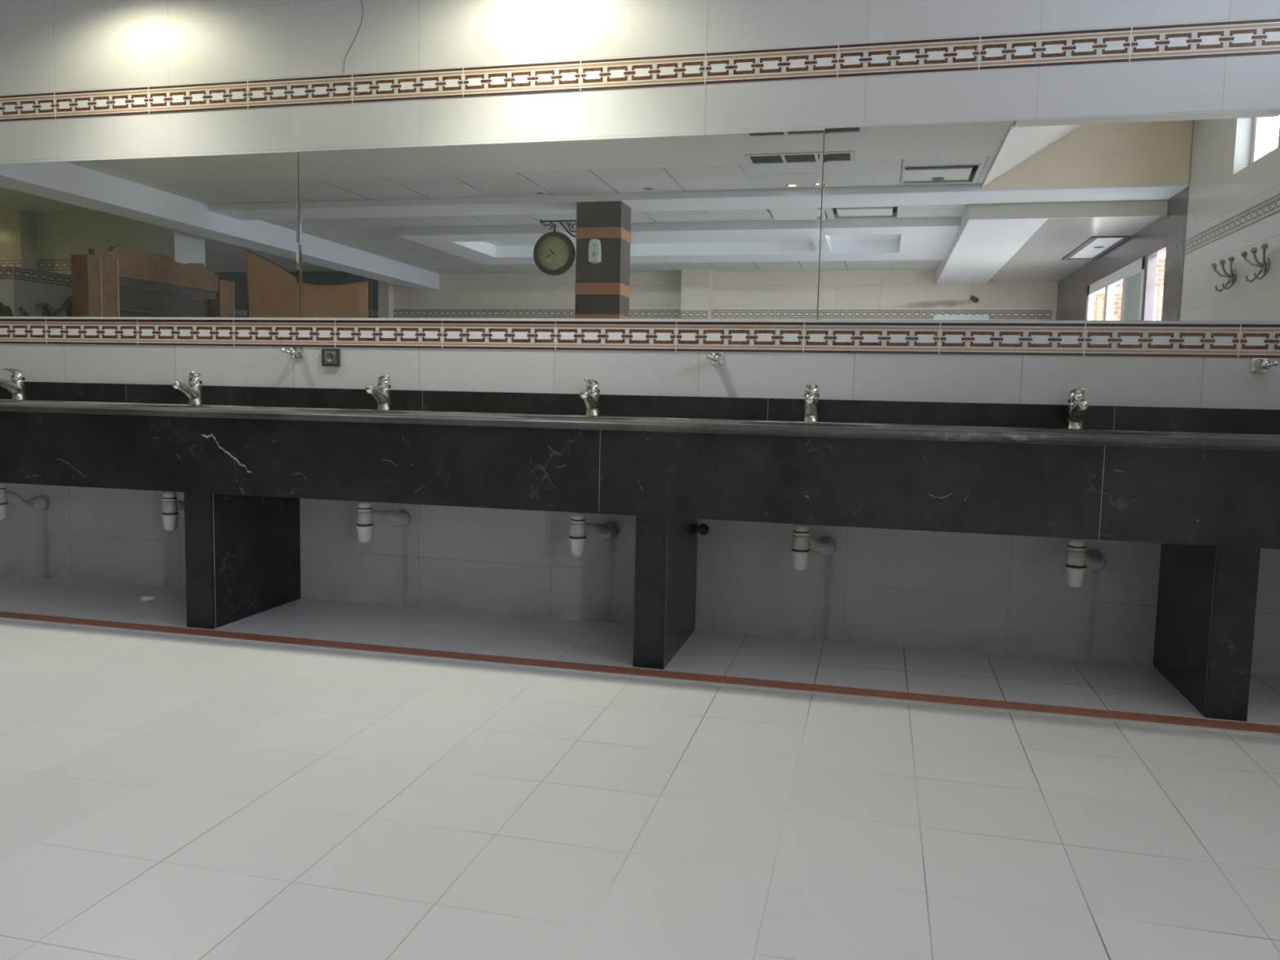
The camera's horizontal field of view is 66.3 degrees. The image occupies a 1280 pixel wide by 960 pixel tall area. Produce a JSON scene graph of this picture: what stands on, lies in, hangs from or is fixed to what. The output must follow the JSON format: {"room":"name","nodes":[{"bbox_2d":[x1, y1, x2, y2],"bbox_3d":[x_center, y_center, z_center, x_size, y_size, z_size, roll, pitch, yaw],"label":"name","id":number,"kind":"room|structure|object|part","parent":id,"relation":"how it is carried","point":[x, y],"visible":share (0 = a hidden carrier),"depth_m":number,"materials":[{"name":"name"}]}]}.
{"room":"public restroom","nodes":[
{"label":"public restroom","id":0,"kind":"room"},
{"bbox_2d":[0,619,1279,959],"bbox_3d":[-5.057,0.983,-0.443,14.060,0.150,9.710,2,5,14],"label":"floor","id":1,"kind":"structure","parent":0,"point":[163,797],"depth_m":2.23,"materials":[{"name":"tile"}]},
{"bbox_2d":[0,611,1279,737],"bbox_3d":[-3.901,0.566,4.291,14.060,0.160,0.078,2,5,14],"label":"trim","id":2,"kind":"structure","parent":1,"relation":"on","point":[889,695],"depth_m":3.29,"materials":[{"name":"tile"}]},
{"bbox_2d":[0,0,1279,675],"bbox_3d":[-3.686,-1.235,4.861,14.060,3.650,0.200,2,5,14],"label":"wall","id":3,"kind":"structure","parent":0,"point":[972,592],"depth_m":3.91,"materials":[{"name":"tile"}]},
{"bbox_2d":[0,151,300,317],"bbox_3d":[-2.548,-1.101,4.487,2.217,0.702,0.006,2,5,14],"label":"wall mirror","id":4,"kind":"object","parent":3,"relation":"attached to","point":[210,236],"visible":1,"depth_m":4.40,"materials":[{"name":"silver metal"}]},
{"bbox_2d":[280,346,303,359],"bbox_3d":[-1.504,-0.550,4.237,0.048,0.055,0.096,3,6,20],"label":"wall hook","id":5,"kind":"object","parent":3,"relation":"attached to","point":[296,352],"visible":1,"depth_m":4.25,"materials":[{"name":"silver metal"}]},
{"bbox_3d":[-1.496,-0.555,4.252,0.042,0.042,0.053,2,5,14],"label":"stem","id":6,"kind":"part","parent":5,"relation":"part of","materials":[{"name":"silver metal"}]},
{"bbox_3d":[-1.490,-0.557,4.277,0.048,0.048,0.006,2,5,14],"label":"plate","id":7,"kind":"part","parent":5,"relation":"part of","materials":[{"name":"silver metal"}]},
{"bbox_2d":[321,348,340,366],"bbox_3d":[-1.337,-0.530,4.237,0.088,0.076,0.016,2,5,14],"label":"wall socket","id":8,"kind":"object","parent":3,"relation":"attached to","point":[330,357],"visible":1,"depth_m":4.23,"materials":[{"name":"plastic"}]},
{"bbox_2d":[342,1,363,73],"bbox_3d":[-1.195,-1.930,4.085,0.096,0.450,0.002,2,5,14],"label":"cable","id":9,"kind":"object","parent":3,"relation":"attached to","point":[361,2],"visible":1,"depth_m":4.09,"materials":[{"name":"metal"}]},
{"bbox_2d":[298,129,823,319],"bbox_3d":[-0.392,-1.008,3.969,2.212,0.703,0.006,2,5,14],"label":"wall mirror","id":10,"kind":"object","parent":3,"relation":"attached to","point":[724,226],"visible":1,"depth_m":3.94,"materials":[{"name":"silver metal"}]},
{"bbox_2d":[0,381,1279,549],"bbox_3d":[-0.698,-0.137,3.792,7.656,0.406,0.640,2,5,14],"label":"countertop","id":11,"kind":"structure","parent":3,"relation":"attached to","point":[1151,474],"depth_m":3.40,"materials":[{"name":"black stone"}]},
{"bbox_2d":[0,368,26,400],"bbox_3d":[-2.861,-0.434,4.442,0.057,0.147,0.161,2,5,14],"label":"mixer tap","id":12,"kind":"object","parent":11,"relation":"on","point":[16,387],"visible":1,"depth_m":4.47,"materials":[{"name":"silver metal"}]},
{"bbox_3d":[-2.863,-0.422,4.437,0.048,0.085,0.137,2,5,14],"label":"spout","id":13,"kind":"part","parent":12,"relation":"part of","materials":[{"name":"silver metal"}]},
{"bbox_3d":[-2.857,-0.491,4.449,0.049,0.034,0.122,2,5,14],"label":"lever","id":14,"kind":"part","parent":12,"relation":"part of","materials":[{"name":"silver metal"}]},
{"bbox_2d":[0,482,48,519],"bbox_3d":[-2.848,-0.014,4.463,0.077,0.363,0.396,1,5,2],"label":"trap","id":15,"kind":"object","parent":11,"relation":"attached to","point":[42,502],"visible":0.99,"depth_m":4.46,"materials":[{"name":"plastic"}]},
{"bbox_2d":[0,503,8,519],"bbox_3d":[-2.851,0.142,4.363,0.069,0.071,0.069,2,5,14],"label":"cup","id":16,"kind":"object","parent":15,"relation":"on","point":[3,507],"depth_m":4.35,"materials":[{"name":"plastic"}]},
{"bbox_3d":[-3.343,-0.440,4.731,2.050,0.086,0.020,2,5,14],"label":"backsplash panel","id":17,"kind":"part","parent":11,"relation":"part of","materials":[{"name":"black stone"}]},
{"bbox_3d":[-2.458,-0.128,3.932,1.593,0.289,0.020,2,5,14],"label":"apron panel","id":18,"kind":"part","parent":11,"relation":"part of","materials":[{"name":"black stone"}]},
{"bbox_2d":[160,491,184,530],"bbox_3d":[-1.928,0.026,4.243,0.078,0.363,0.402,4,6,28],"label":"trap","id":19,"kind":"object","parent":11,"relation":"attached to","point":[171,505],"visible":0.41,"depth_m":4.13,"materials":[{"name":"plastic"}]},
{"bbox_2d":[160,513,179,530],"bbox_3d":[-1.991,0.179,4.157,0.069,0.071,0.069,2,5,14],"label":"cup","id":20,"kind":"object","parent":19,"relation":"on","point":[170,521],"depth_m":4.13,"materials":[{"name":"plastic"}]},
{"bbox_2d":[172,371,203,405],"bbox_3d":[-1.931,-0.394,4.221,0.087,0.147,0.161,2,5,8],"label":"mixer tap","id":21,"kind":"object","parent":11,"relation":"on","point":[193,390],"visible":1,"depth_m":4.25,"materials":[{"name":"silver metal"}]},
{"bbox_3d":[-1.952,-0.383,4.218,0.048,0.085,0.137,2,5,14],"label":"spout","id":22,"kind":"part","parent":21,"relation":"part of","materials":[{"name":"silver metal"}]},
{"bbox_3d":[-1.922,-0.452,4.232,0.049,0.034,0.122,-1,6,-22],"label":"lever","id":23,"kind":"part","parent":21,"relation":"part of","materials":[{"name":"silver metal"}]},
{"bbox_3d":[-1.631,-0.366,4.320,1.471,0.086,0.020,2,5,14],"label":"backsplash panel","id":24,"kind":"part","parent":11,"relation":"part of","materials":[{"name":"black stone"}]},
{"bbox_2d":[364,374,391,410],"bbox_3d":[-1.054,-0.356,4.010,0.087,0.147,0.161,2,5,8],"label":"mixer tap","id":25,"kind":"object","parent":11,"relation":"on","point":[381,394],"visible":1,"depth_m":4.04,"materials":[{"name":"silver metal"}]},
{"bbox_3d":[-1.075,-0.345,4.007,0.048,0.085,0.137,2,5,14],"label":"spout","id":26,"kind":"part","parent":25,"relation":"part of","materials":[{"name":"silver metal"}]},
{"bbox_3d":[-1.045,-0.414,4.021,0.049,0.034,0.122,-1,6,-22],"label":"lever","id":27,"kind":"part","parent":25,"relation":"part of","materials":[{"name":"silver metal"}]},
{"bbox_2d":[355,501,410,542],"bbox_3d":[-1.073,0.063,4.033,0.072,0.363,0.385,3,5,16],"label":"trap","id":28,"kind":"object","parent":11,"relation":"attached to","point":[365,514],"visible":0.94,"depth_m":3.93,"materials":[{"name":"plastic"}]},
{"bbox_2d":[355,524,373,542],"bbox_3d":[-1.107,0.217,3.944,0.069,0.071,0.069,2,5,14],"label":"cup","id":29,"kind":"object","parent":28,"relation":"on","point":[364,531],"depth_m":3.92,"materials":[{"name":"plastic"}]},
{"bbox_3d":[-0.910,-0.062,3.560,1.592,0.289,0.020,2,5,14],"label":"apron panel","id":30,"kind":"part","parent":11,"relation":"part of","materials":[{"name":"black stone"}]},
{"bbox_2d":[579,378,599,416],"bbox_3d":[-0.198,-0.319,3.802,0.057,0.147,0.161,2,5,14],"label":"mixer tap","id":31,"kind":"object","parent":11,"relation":"on","point":[590,396],"visible":1,"depth_m":3.82,"materials":[{"name":"silver metal"}]},
{"bbox_3d":[-0.200,-0.307,3.796,0.048,0.085,0.137,2,5,14],"label":"spout","id":32,"kind":"part","parent":31,"relation":"part of","materials":[{"name":"silver metal"}]},
{"bbox_3d":[-0.194,-0.376,3.809,0.049,0.034,0.122,2,5,14],"label":"lever","id":33,"kind":"part","parent":31,"relation":"part of","materials":[{"name":"silver metal"}]},
{"bbox_2d":[568,512,618,556],"bbox_3d":[-0.192,0.101,3.824,0.074,0.363,0.392,3,6,22],"label":"trap","id":34,"kind":"object","parent":11,"relation":"attached to","point":[579,527],"visible":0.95,"depth_m":3.71,"materials":[{"name":"plastic"}]},
{"bbox_2d":[568,537,586,556],"bbox_3d":[-0.238,0.255,3.735,0.069,0.071,0.069,2,5,14],"label":"cup","id":35,"kind":"object","parent":34,"relation":"on","point":[577,544],"depth_m":3.71,"materials":[{"name":"plastic"}]},
{"bbox_3d":[-0.209,-0.305,3.978,1.453,0.086,0.020,2,5,14],"label":"backsplash panel","id":36,"kind":"part","parent":11,"relation":"part of","materials":[{"name":"black stone"}]},
{"bbox_2d":[803,382,819,422],"bbox_3d":[0.627,-0.283,3.604,0.057,0.147,0.161,2,5,14],"label":"mixer tap","id":37,"kind":"object","parent":11,"relation":"on","point":[811,392],"visible":1,"depth_m":3.62,"materials":[{"name":"silver metal"}]},
{"bbox_3d":[0.625,-0.272,3.598,0.048,0.085,0.137,2,5,14],"label":"spout","id":38,"kind":"part","parent":37,"relation":"part of","materials":[{"name":"silver metal"}]},
{"bbox_3d":[0.631,-0.341,3.610,0.049,0.034,0.122,2,5,14],"label":"lever","id":39,"kind":"part","parent":37,"relation":"part of","materials":[{"name":"silver metal"}]},
{"bbox_2d":[791,524,835,570],"bbox_3d":[0.640,0.137,3.625,0.078,0.363,0.402,4,6,28],"label":"trap","id":40,"kind":"object","parent":11,"relation":"attached to","point":[802,541],"visible":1,"depth_m":3.52,"materials":[{"name":"plastic"}]},
{"bbox_2d":[791,549,810,570],"bbox_3d":[0.578,0.290,3.539,0.069,0.071,0.069,2,5,14],"label":"cup","id":41,"kind":"object","parent":40,"relation":"on","point":[800,557],"depth_m":3.51,"materials":[{"name":"plastic"}]},
{"bbox_3d":[0.638,0.005,3.187,1.592,0.289,0.020,2,5,14],"label":"apron panel","id":42,"kind":"part","parent":11,"relation":"part of","materials":[{"name":"black stone"}]},
{"bbox_3d":[1.099,-0.249,3.663,1.236,0.086,0.020,2,5,14],"label":"backsplash panel","id":43,"kind":"part","parent":11,"relation":"part of","materials":[{"name":"black stone"}]},
{"bbox_2d":[1066,387,1088,430],"bbox_3d":[1.518,-0.245,3.389,0.057,0.147,0.161,2,5,14],"label":"mixer tap","id":44,"kind":"object","parent":11,"relation":"on","point":[1077,405],"visible":0.99,"depth_m":3.41,"materials":[{"name":"silver metal"}]},
{"bbox_3d":[1.522,-0.302,3.396,0.049,0.034,0.122,2,5,14],"label":"lever","id":45,"kind":"part","parent":44,"relation":"part of","materials":[{"name":"silver metal"}]},
{"bbox_3d":[1.516,-0.233,3.384,0.048,0.085,0.137,2,5,14],"label":"spout","id":46,"kind":"part","parent":44,"relation":"part of","materials":[{"name":"silver metal"}]},
{"bbox_2d":[1064,538,1105,587],"bbox_3d":[1.555,0.176,3.408,0.082,0.363,0.415,5,6,34],"label":"trap","id":47,"kind":"object","parent":11,"relation":"attached to","point":[1077,558],"visible":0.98,"depth_m":3.30,"materials":[{"name":"plastic"}]},
{"bbox_2d":[1064,565,1086,587],"bbox_3d":[1.475,0.329,3.323,0.069,0.071,0.069,2,5,14],"label":"cup","id":48,"kind":"object","parent":47,"relation":"on","point":[1075,575],"depth_m":3.30,"materials":[{"name":"plastic"}]},
{"bbox_3d":[2.183,0.072,2.816,1.584,0.289,0.020,2,5,14],"label":"apron panel","id":49,"kind":"part","parent":11,"relation":"part of","materials":[{"name":"black stone"}]},
{"bbox_3d":[2.399,-0.192,3.351,1.436,0.086,0.020,2,5,14],"label":"backsplash panel","id":50,"kind":"part","parent":11,"relation":"part of","materials":[{"name":"black stone"}]},
{"bbox_2d":[0,18,1279,121],"bbox_3d":[-2.732,-1.708,4.481,12.050,0.116,0.004,2,5,14],"label":"border","id":51,"kind":"structure","parent":3,"relation":"attached to","point":[1257,37],"depth_m":3.78,"materials":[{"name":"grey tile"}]},
{"bbox_2d":[0,319,1279,358],"bbox_3d":[-2.754,-0.693,4.575,12.050,0.116,0.004,2,5,14],"label":"border","id":52,"kind":"structure","parent":3,"relation":"attached to","point":[1203,340],"depth_m":3.87,"materials":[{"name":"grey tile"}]},
{"bbox_2d":[0,316,1279,324],"bbox_3d":[-0.810,-0.671,4.099,8.050,0.009,0.009,2,5,14],"label":"trim","id":53,"kind":"structure","parent":3,"relation":"attached to","point":[1,317],"depth_m":3.84,"materials":[{"name":"grey tile"}]},
{"bbox_2d":[697,524,709,535],"bbox_3d":[0.252,0.199,3.908,0.044,0.044,0.022,2,5,14],"label":"pipe stub","id":54,"kind":"object","parent":3,"relation":"attached to","point":[703,529],"visible":1,"depth_m":3.90,"materials":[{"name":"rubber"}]},
{"bbox_2d":[706,351,723,365],"bbox_3d":[0.289,-0.471,3.806,0.048,0.055,0.096,3,6,20],"label":"wall hook","id":55,"kind":"object","parent":3,"relation":"attached to","point":[716,357],"visible":1,"depth_m":3.81,"materials":[{"name":"silver metal"}]},
{"bbox_3d":[0.297,-0.475,3.821,0.042,0.042,0.053,2,5,14],"label":"stem","id":56,"kind":"part","parent":55,"relation":"part of","materials":[{"name":"silver metal"}]},
{"bbox_3d":[0.303,-0.478,3.846,0.048,0.048,0.006,2,5,14],"label":"plate","id":57,"kind":"part","parent":55,"relation":"part of","materials":[{"name":"silver metal"}]},
{"bbox_2d":[817,109,1279,321],"bbox_3d":[1.776,-0.918,3.447,2.242,0.709,0.006,2,5,14],"label":"wall mirror","id":58,"kind":"object","parent":3,"relation":"attached to","point":[1161,217],"visible":1,"depth_m":3.51,"materials":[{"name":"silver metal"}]},
{"bbox_2d":[1250,358,1279,373],"bbox_3d":[2.143,-0.391,3.360,0.048,0.055,0.096,2,5,7],"label":"wall hook","id":59,"kind":"object","parent":3,"relation":"attached to","point":[1258,365],"visible":1,"depth_m":3.37,"materials":[{"name":"silver metal"}]},
{"bbox_3d":[2.149,-0.398,3.402,0.048,0.048,0.006,2,5,14],"label":"plate","id":60,"kind":"part","parent":59,"relation":"part of","materials":[{"name":"silver metal"}]},
{"bbox_3d":[2.143,-0.396,3.377,0.042,0.042,0.053,2,5,14],"label":"stem","id":61,"kind":"part","parent":59,"relation":"part of","materials":[{"name":"silver metal"}]},
{"bbox_2d":[0,574,1279,725],"bbox_3d":[-3.819,0.537,4.626,14.060,0.159,0.615,2,5,14],"label":"floor","id":62,"kind":"structure","parent":0,"point":[1029,679],"depth_m":3.64,"materials":[{"name":"tile"}]},
{"bbox_2d":[139,594,155,602],"bbox_3d":[-2.132,0.511,4.241,0.065,0.034,0.044,1,5,-6],"label":"paper scrap","id":63,"kind":"object","parent":62,"relation":"on","point":[144,597],"visible":1,"depth_m":4.23,"materials":[{"name":"white paper"}]},
{"bbox_2d":[183,492,300,629],"bbox_3d":[-1.636,0.287,4.078,0.115,0.530,0.598,2,5,14],"label":"pier","id":64,"kind":"object","parent":62,"relation":"on","point":[242,553],"visible":0.91,"depth_m":3.94,"materials":[{"name":"black stone"}]},
{"bbox_2d":[632,515,697,669],"bbox_3d":[0.104,0.363,3.660,0.109,0.530,0.598,2,5,14],"label":"pier","id":65,"kind":"object","parent":62,"relation":"on","point":[666,548],"visible":0.91,"depth_m":3.39,"materials":[{"name":"black stone"}]},
{"bbox_2d":[1152,542,1260,721],"bbox_3d":[1.855,0.438,3.239,0.112,0.530,0.598,2,5,14],"label":"pier","id":66,"kind":"object","parent":62,"relation":"on","point":[1207,594],"visible":0.91,"depth_m":2.99,"materials":[{"name":"black stone"}]}
]}

